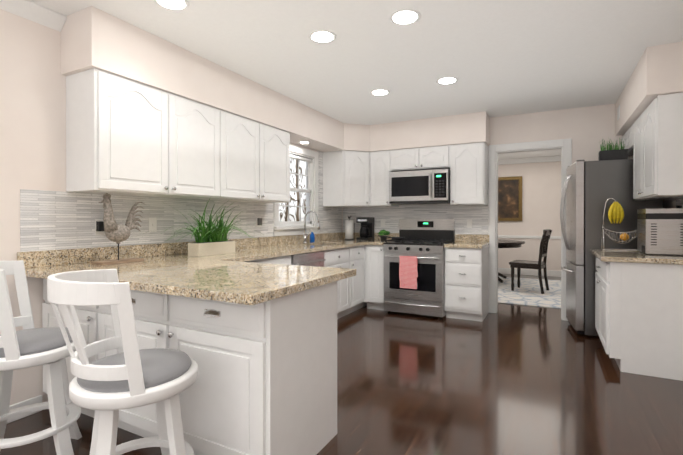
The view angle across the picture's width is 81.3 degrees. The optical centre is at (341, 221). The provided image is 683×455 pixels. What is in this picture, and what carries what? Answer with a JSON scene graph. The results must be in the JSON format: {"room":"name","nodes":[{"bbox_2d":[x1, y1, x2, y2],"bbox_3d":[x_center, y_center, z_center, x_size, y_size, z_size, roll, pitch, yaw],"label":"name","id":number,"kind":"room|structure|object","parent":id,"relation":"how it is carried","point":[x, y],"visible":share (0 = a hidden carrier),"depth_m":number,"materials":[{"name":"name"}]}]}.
{"room":"kitchen","nodes":[
{"label":"kitchen","id":0,"kind":"room"},
{"bbox_2d":[0,9,341,405],"bbox_3d":[-1.899,-0.068,2.679,0.120,2.540,8.240,0,0,28],"label":"wall","id":1,"kind":"structure","parent":0,"point":[32,118],"depth_m":2.46,"materials":[{"name":"paint"}]},
{"bbox_2d":[0,0,66,423],"bbox_3d":[-2.775,-0.059,0.801,0.075,2.540,4.100,0,0,28],"label":"trim","id":2,"kind":"structure","parent":1,"relation":"attached to","point":[38,13],"depth_m":2.45,"materials":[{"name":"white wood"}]},
{"bbox_2d":[66,68,225,199],"bbox_3d":[-1.431,-0.585,3.075,0.338,0.770,1.121,0,0,28],"label":"upper cabinet","id":3,"kind":"object","parent":1,"relation":"attached to","point":[124,136],"depth_m":2.77,"materials":[{"name":"white wood"}]},
{"bbox_2d":[20,151,343,251],"bbox_3d":[-0.971,-0.398,4.307,0.007,1.154,4.249,0,0,28],"label":"tile backsplash","id":4,"kind":"structure","parent":1,"relation":"attached to","point":[54,220],"depth_m":3.09,"materials":[{"name":"white tile"}]},
{"bbox_2d":[95,219,104,234],"bbox_3d":[-1.713,0.041,2.841,0.042,0.116,0.072,0,0,28],"label":"electrical outlet plate","id":5,"kind":"object","parent":4,"relation":"attached to","point":[99,226],"depth_m":2.82,"materials":[{"name":"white plastic"}]},
{"bbox_2d":[149,218,156,231],"bbox_3d":[-1.528,0.029,3.224,0.012,0.116,0.072,0,0,28],"label":"electrical outlet plate","id":6,"kind":"object","parent":4,"relation":"attached to","point":[152,221],"depth_m":3.22,"materials":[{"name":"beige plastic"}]},
{"bbox_2d":[256,217,261,226],"bbox_3d":[-0.903,0.007,4.392,0.032,0.115,0.080,0,0,28],"label":"electrical outlet plate","id":7,"kind":"object","parent":4,"relation":"attached to","point":[258,219],"depth_m":4.38,"materials":[{"name":"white plastic"}]},
{"bbox_2d":[220,112,289,202],"bbox_3d":[-0.966,-0.588,3.959,0.338,0.770,1.121,0,0,28],"label":"upper cabinet","id":8,"kind":"object","parent":1,"relation":"attached to","point":[257,154],"depth_m":3.86,"materials":[{"name":"white wood"}]},
{"bbox_2d":[273,144,317,235],"bbox_3d":[-0.598,-0.391,5.100,0.170,1.125,0.990,0,0,28],"label":"window","id":9,"kind":"structure","parent":1,"relation":"in","point":[288,218],"depth_m":5.20,"materials":[{"name":"clear glass"}]},
{"bbox_2d":[0,274,682,454],"bbox_3d":[1.208,1.224,3.289,5.060,0.050,12.440,0,0,28],"label":"floor","id":10,"kind":"structure","parent":0,"point":[509,379],"depth_m":2.74,"materials":[{"name":"brown wood"}]},
{"bbox_2d":[0,260,81,454],"bbox_3d":[-1.569,0.702,1.948,0.523,1.007,0.479,0,0,-30],"label":"bar stool","id":11,"kind":"object","parent":10,"relation":"on","point":[29,345],"visible":0.92,"depth_m":1.91,"materials":[{"name":"white wood"}]},
{"bbox_2d":[42,279,101,417],"bbox_3d":[-1.471,0.765,2.656,0.662,0.876,0.629,0,0,28],"label":"base cabinet","id":12,"kind":"object","parent":10,"relation":"on","point":[89,317],"depth_m":2.34,"materials":[{"name":"white wood"}]},
{"bbox_2d":[47,269,197,454],"bbox_3d":[-0.851,0.704,1.592,0.523,1.007,0.479,0,0,-34],"label":"bar stool","id":13,"kind":"object","parent":10,"relation":"on","point":[129,374],"visible":1,"depth_m":1.44,"materials":[{"name":"white wood"}]},
{"bbox_2d":[102,281,336,454],"bbox_3d":[-0.737,0.767,2.270,1.283,0.876,0.629,0,0,28],"label":"base cabinet","id":14,"kind":"object","parent":10,"relation":"on","point":[265,383],"depth_m":1.87,"materials":[{"name":"white wood"}]},
{"bbox_2d":[109,256,355,304],"bbox_3d":[-0.634,0.309,2.249,1.139,0.039,0.952,0,0,28],"label":"countertop","id":15,"kind":"structure","parent":14,"relation":"on","point":[175,269],"depth_m":2.02,"materials":[{"name":"stone"}]},
{"bbox_2d":[244,259,259,262],"bbox_3d":[-1.167,0.762,3.228,0.668,0.876,0.666,0,0,28],"label":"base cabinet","id":16,"kind":"object","parent":10,"relation":"on","point":[256,261],"depth_m":3.37,"materials":[{"name":"white wood"}]},
{"bbox_2d":[260,255,290,264],"bbox_3d":[-0.924,0.760,3.690,0.668,0.876,0.665,0,0,28],"label":"base cabinet","id":17,"kind":"object","parent":10,"relation":"on","point":[286,260],"depth_m":3.65,"materials":[{"name":"white wood"}]},
{"bbox_2d":[17,232,364,278],"bbox_3d":[-0.672,0.345,4.142,0.690,0.329,4.269,0,0,28],"label":"countertop","id":18,"kind":"structure","parent":17,"relation":"on","point":[37,264],"depth_m":3.13,"materials":[{"name":"stone"}]},
{"bbox_2d":[91,193,143,264],"bbox_3d":[-1.530,0.047,2.779,0.130,0.477,0.360,0,0,28],"label":"rooster figurine","id":19,"kind":"object","parent":18,"relation":"on","point":[116,232],"visible":1,"depth_m":2.71,"materials":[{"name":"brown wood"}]},
{"bbox_2d":[130,201,261,256],"bbox_3d":[-0.907,0.044,3.348,0.958,0.478,1.442,0,0,28],"label":"potted plant","id":20,"kind":"object","parent":18,"relation":"on","point":[213,240],"visible":1,"depth_m":3.33,"materials":[{"name":"green plant"}]},
{"bbox_2d":[303,211,319,242],"bbox_3d":[-0.368,0.071,5.003,0.256,0.411,0.094,0,0,28],"label":"faucet","id":21,"kind":"object","parent":18,"relation":"on","point":[305,236],"visible":1,"depth_m":5.01,"materials":[{"name":"silver metal"}]},
{"bbox_2d":[310,229,314,241],"bbox_3d":[-0.382,0.188,5.181,0.064,0.175,0.064,0,0,28],"label":"soap bottle","id":22,"kind":"object","parent":18,"relation":"on","point":[312,237],"visible":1,"depth_m":5.16,"materials":[{"name":"plastic"}]},
{"bbox_2d":[344,216,354,239],"bbox_3d":[0.122,0.092,5.910,0.163,0.360,0.150,0,0,28],"label":"paper towel holder","id":23,"kind":"object","parent":18,"relation":"on","point":[349,229],"visible":1,"depth_m":5.86,"materials":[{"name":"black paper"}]},
{"bbox_2d":[356,217,373,239],"bbox_3d":[0.357,0.107,5.814,0.200,0.330,0.232,0,0,28],"label":"coffee maker","id":24,"kind":"object","parent":18,"relation":"on","point":[367,229],"visible":1,"depth_m":5.74,"materials":[{"name":"black plastic"}]},
{"bbox_2d":[291,251,325,266],"bbox_3d":[-0.583,0.755,4.228,0.653,0.861,0.594,0,0,28],"label":"dishwasher","id":25,"kind":"object","parent":10,"relation":"on","point":[317,259],"visible":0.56,"depth_m":4.08,"materials":[{"name":"grey metal"}]},
{"bbox_2d":[364,245,383,309],"bbox_3d":[0.571,0.752,5.532,0.300,0.875,0.655,0,0,28],"label":"base cabinet","id":26,"kind":"object","parent":10,"relation":"on","point":[373,276],"visible":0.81,"depth_m":5.28,"materials":[{"name":"white wood"}]},
{"bbox_2d":[365,233,398,244],"bbox_3d":[0.586,0.244,5.514,0.261,0.139,0.669,0,0,28],"label":"countertop","id":27,"kind":"structure","parent":26,"relation":"on","point":[377,240],"depth_m":5.66,"materials":[{"name":"stone"}]},
{"bbox_2d":[378,229,389,239],"bbox_3d":[0.610,0.195,5.701,0.183,0.155,0.172,0,0,28],"label":"plant","id":28,"kind":"object","parent":27,"relation":"on","point":[383,232],"visible":0.98,"depth_m":5.66,"materials":[{"name":"green plant"}]},
{"bbox_2d":[383,219,454,317],"bbox_3d":[1.020,0.578,5.233,0.765,1.225,0.743,0,0,28],"label":"range","id":29,"kind":"object","parent":10,"relation":"on","point":[414,271],"visible":0.96,"depth_m":4.97,"materials":[{"name":"silver metal"}]},
{"bbox_2d":[378,235,404,239],"bbox_3d":[0.672,0.215,5.283,0.350,0.059,0.190,0,0,28],"label":"pan","id":30,"kind":"object","parent":29,"relation":"on","point":[397,238],"visible":1,"depth_m":5.19,"materials":[{"name":"metal"}]},
{"bbox_2d":[444,246,488,321],"bbox_3d":[1.577,0.754,5.000,0.431,0.875,0.660,0,0,28],"label":"drawers","id":31,"kind":"object","parent":10,"relation":"on","point":[466,282],"visible":0.98,"depth_m":4.75,"materials":[{"name":"white wood"}]},
{"bbox_2d":[444,234,488,248],"bbox_3d":[1.585,0.246,5.003,0.442,0.139,0.644,0,0,28],"label":"countertop","id":32,"kind":"structure","parent":31,"relation":"on","point":[471,241],"depth_m":5.17,"materials":[{"name":"stone"}]},
{"bbox_2d":[498,276,560,308],"bbox_3d":[2.881,1.177,7.041,3.050,0.012,2.800,0,0,28],"label":"dining rug","id":33,"kind":"object","parent":10,"relation":"on","point":[527,292],"visible":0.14,"depth_m":6.46,"materials":[{"name":"white fabric"}]},
{"bbox_2d":[498,239,524,282],"bbox_3d":[2.804,0.755,7.701,1.360,0.756,1.360,0,0,28],"label":"dining table","id":34,"kind":"object","parent":33,"relation":"on","point":[509,243],"visible":0.23,"depth_m":7.18,"materials":[{"name":"brown wood"}]},
{"bbox_2d":[509,229,551,293],"bbox_3d":[3.175,0.651,6.674,0.571,1.033,0.480,0,0,38],"label":"dining chair","id":35,"kind":"object","parent":33,"relation":"on","point":[539,264],"visible":1,"depth_m":6.57,"materials":[{"name":"brown wood"}]},
{"bbox_2d":[560,159,662,336],"bbox_3d":[2.836,0.279,4.290,0.838,1.833,0.580,0,0,21],"label":"fridge","id":36,"kind":"object","parent":10,"relation":"on","point":[590,188],"visible":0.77,"depth_m":4.09,"materials":[{"name":"grey metal"}]},
{"bbox_2d":[599,138,627,160],"bbox_3d":[2.818,-0.744,4.129,0.240,0.248,0.140,0,0,28],"label":"potted plant","id":37,"kind":"object","parent":36,"relation":"on","point":[616,153],"visible":1,"depth_m":4.08,"materials":[{"name":"green plant"}]},
{"bbox_2d":[595,257,682,380],"bbox_3d":[2.633,0.761,3.486,0.680,0.875,0.942,0,0,28],"label":"base cabinet","id":38,"kind":"object","parent":10,"relation":"on","point":[639,317],"visible":1,"depth_m":3.10,"materials":[{"name":"white wood"}]},
{"bbox_2d":[591,249,682,264],"bbox_3d":[2.623,0.253,3.473,0.689,0.139,0.969,0,0,28],"label":"countertop","id":39,"kind":"structure","parent":38,"relation":"on","point":[608,255],"depth_m":3.18,"materials":[{"name":"stone"}]},
{"bbox_2d":[601,198,636,250],"bbox_3d":[2.714,0.027,3.848,0.338,0.507,0.180,0,0,28],"label":"fruit basket stand","id":40,"kind":"object","parent":39,"relation":"on","point":[616,212],"visible":0.83,"depth_m":3.85,"materials":[{"name":"silver metal"}]},
{"bbox_2d":[637,208,682,255],"bbox_3d":[2.808,0.088,3.477,0.311,0.390,0.374,0,0,28],"label":"toaster oven","id":41,"kind":"object","parent":39,"relation":"on","point":[659,231],"visible":1,"depth_m":3.34,"materials":[{"name":"silver metal"}]},
{"bbox_2d":[30,0,682,159],"bbox_3d":[1.208,-1.380,3.277,5.060,0.080,12.440,0,0,28],"label":"ceiling","id":42,"kind":"structure","parent":0,"point":[497,58],"depth_m":3.07,"materials":[{"name":"white paint"}]},
{"bbox_2d":[153,0,189,10],"bbox_3d":[-1.036,-1.334,2.423,0.209,0.006,0.209,0,0,19],"label":"recessed light","id":43,"kind":"object","parent":42,"relation":"in","point":[173,5],"depth_m":2.45,"materials":[{"name":"white"}]},
{"bbox_2d":[308,30,336,43],"bbox_3d":[-0.137,-1.336,2.888,0.209,0.006,0.209,0,0,19],"label":"recessed light","id":44,"kind":"object","parent":42,"relation":"in","point":[321,37],"depth_m":2.88,"materials":[{"name":"white"}]},
{"bbox_2d":[370,89,389,95],"bbox_3d":[0.403,-1.341,4.152,0.209,0.006,0.209,0,0,19],"label":"recessed light","id":45,"kind":"object","parent":42,"relation":"in","point":[376,93],"depth_m":4.14,"materials":[{"name":"white"}]},
{"bbox_2d":[389,9,420,24],"bbox_3d":[0.417,-1.334,2.609,0.209,0.006,0.209,0,0,19],"label":"recessed light","id":46,"kind":"object","parent":42,"relation":"in","point":[401,18],"depth_m":2.60,"materials":[{"name":"white"}]},
{"bbox_2d":[436,77,457,84],"bbox_3d":[1.009,-1.340,3.800,0.209,0.006,0.209,0,0,4],"label":"recessed light","id":47,"kind":"object","parent":42,"relation":"in","point":[448,80],"depth_m":3.78,"materials":[{"name":"white"}]},
{"bbox_2d":[61,6,682,151],"bbox_3d":[0.815,-1.157,3.496,3.920,0.368,4.020,0,0,28],"label":"soffit","id":48,"kind":"structure","parent":0,"point":[94,37],"depth_m":3.34,"materials":[{"name":"paint"}]},
{"bbox_2d":[617,105,619,119],"bbox_3d":[2.992,-1.170,4.295,0.008,0.130,0.140,0,0,28],"label":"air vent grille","id":49,"kind":"object","parent":48,"relation":"attached to","point":[618,112],"visible":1,"depth_m":4.28,"materials":[{"name":"white metal"}]},
{"bbox_2d":[342,104,632,234],"bbox_3d":[2.229,-0.079,5.096,4.940,2.540,0.120,0,0,28],"label":"wall","id":50,"kind":"structure","parent":0,"point":[588,130],"depth_m":4.77,"materials":[{"name":"paint"}]},
{"bbox_2d":[323,150,378,207],"bbox_3d":[0.171,-0.596,5.762,0.674,0.770,0.608,0,0,28],"label":"upper cabinet","id":51,"kind":"object","parent":50,"relation":"attached to","point":[355,178],"depth_m":5.56,"materials":[{"name":"white wood"}]},
{"bbox_2d":[371,150,398,205],"bbox_3d":[0.580,-0.596,5.670,0.366,0.770,0.391,0,0,28],"label":"upper cabinet","id":52,"kind":"object","parent":50,"relation":"attached to","point":[380,160],"depth_m":5.53,"materials":[{"name":"white wood"}]},
{"bbox_2d":[344,204,487,234],"bbox_3d":[0.974,0.018,5.677,2.117,0.510,0.020,0,0,28],"label":"tile backsplash","id":53,"kind":"structure","parent":50,"relation":"attached to","point":[478,214],"depth_m":5.58,"materials":[{"name":"white tile"}]},
{"bbox_2d":[381,219,384,226],"bbox_3d":[0.610,0.028,5.865,0.072,0.116,0.007,0,0,28],"label":"electrical outlet plate","id":54,"kind":"object","parent":53,"relation":"attached to","point":[382,220],"depth_m":5.86,"materials":[{"name":"white plastic"}]},
{"bbox_2d":[467,219,471,227],"bbox_3d":[1.704,0.030,5.291,0.072,0.116,0.007,0,0,28],"label":"electrical outlet plate","id":55,"kind":"object","parent":53,"relation":"attached to","point":[469,221],"depth_m":5.29,"materials":[{"name":"white plastic"}]},
{"bbox_2d":[391,145,450,171],"bbox_3d":[1.108,-0.837,5.421,0.800,0.285,0.338,0,0,28],"label":"upper cabinet","id":56,"kind":"object","parent":50,"relation":"attached to","point":[434,157],"depth_m":5.26,"materials":[{"name":"white wood"}]},
{"bbox_2d":[389,169,449,204],"bbox_3d":[1.078,-0.452,5.366,0.786,0.425,0.446,0,0,28],"label":"over-the-range microwave","id":57,"kind":"object","parent":56,"relation":"attached to","point":[421,187],"visible":0.98,"depth_m":5.19,"materials":[{"name":"grey metal"}]},
{"bbox_2d":[450,142,487,205],"bbox_3d":[1.648,-0.594,5.139,0.420,0.770,0.338,0,0,28],"label":"upper cabinet","id":58,"kind":"object","parent":50,"relation":"attached to","point":[469,161],"depth_m":4.99,"materials":[{"name":"white wood"}]},
{"bbox_2d":[488,138,571,320],"bbox_3d":[2.357,0.102,5.019,0.940,2.180,0.138,0,0,28],"label":"trim","id":59,"kind":"structure","parent":50,"relation":"attached to","point":[565,145],"depth_m":5.15,"materials":[{"name":"white wood"}]},
{"bbox_2d":[498,161,560,270],"bbox_3d":[4.303,-0.094,8.615,4.540,2.540,0.120,0,0,28],"label":"wall","id":60,"kind":"structure","parent":0,"point":[541,191],"depth_m":8.58,"materials":[{"name":"paint"}]},
{"bbox_2d":[498,176,521,220],"bbox_3d":[3.702,-0.495,8.835,0.570,0.980,0.045,0,0,28],"label":"framed painting","id":61,"kind":"object","parent":60,"relation":"attached to","point":[509,198],"visible":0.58,"depth_m":8.81,"materials":[{"name":"paint"}]},
{"bbox_2d":[663,200,675,207],"bbox_3d":[1.649,-0.059,0.747,0.120,2.540,8.120,0,0,28],"label":"wall","id":62,"kind":"structure","parent":0,"point":[669,203],"depth_m":3.98,"materials":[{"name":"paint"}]},
{"bbox_2d":[622,133,629,155],"bbox_3d":[3.241,-0.855,4.267,0.337,0.240,0.399,0,0,28],"label":"upper cabinet","id":63,"kind":"object","parent":62,"relation":"attached to","point":[624,136],"depth_m":4.35,"materials":[{"name":"white wood"}]},
{"bbox_2d":[626,128,629,152],"bbox_3d":[3.098,-0.854,3.995,0.337,0.240,0.401,0,0,28],"label":"upper cabinet","id":64,"kind":"object","parent":62,"relation":"attached to","point":[628,131],"depth_m":4.17,"materials":[{"name":"white wood"}]},
{"bbox_2d":[630,93,682,199],"bbox_3d":[2.788,-0.586,3.406,0.337,0.770,0.931,0,0,28],"label":"upper cabinet","id":65,"kind":"object","parent":62,"relation":"attached to","point":[652,138],"depth_m":3.06,"materials":[{"name":"white wood"}]},
{"bbox_2d":[676,199,682,207],"bbox_3d":[2.926,-0.008,3.314,0.007,0.383,0.972,0,0,28],"label":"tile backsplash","id":66,"kind":"structure","parent":62,"relation":"attached to","point":[680,201],"depth_m":3.64,"materials":[{"name":"grey tile"}]}
]}

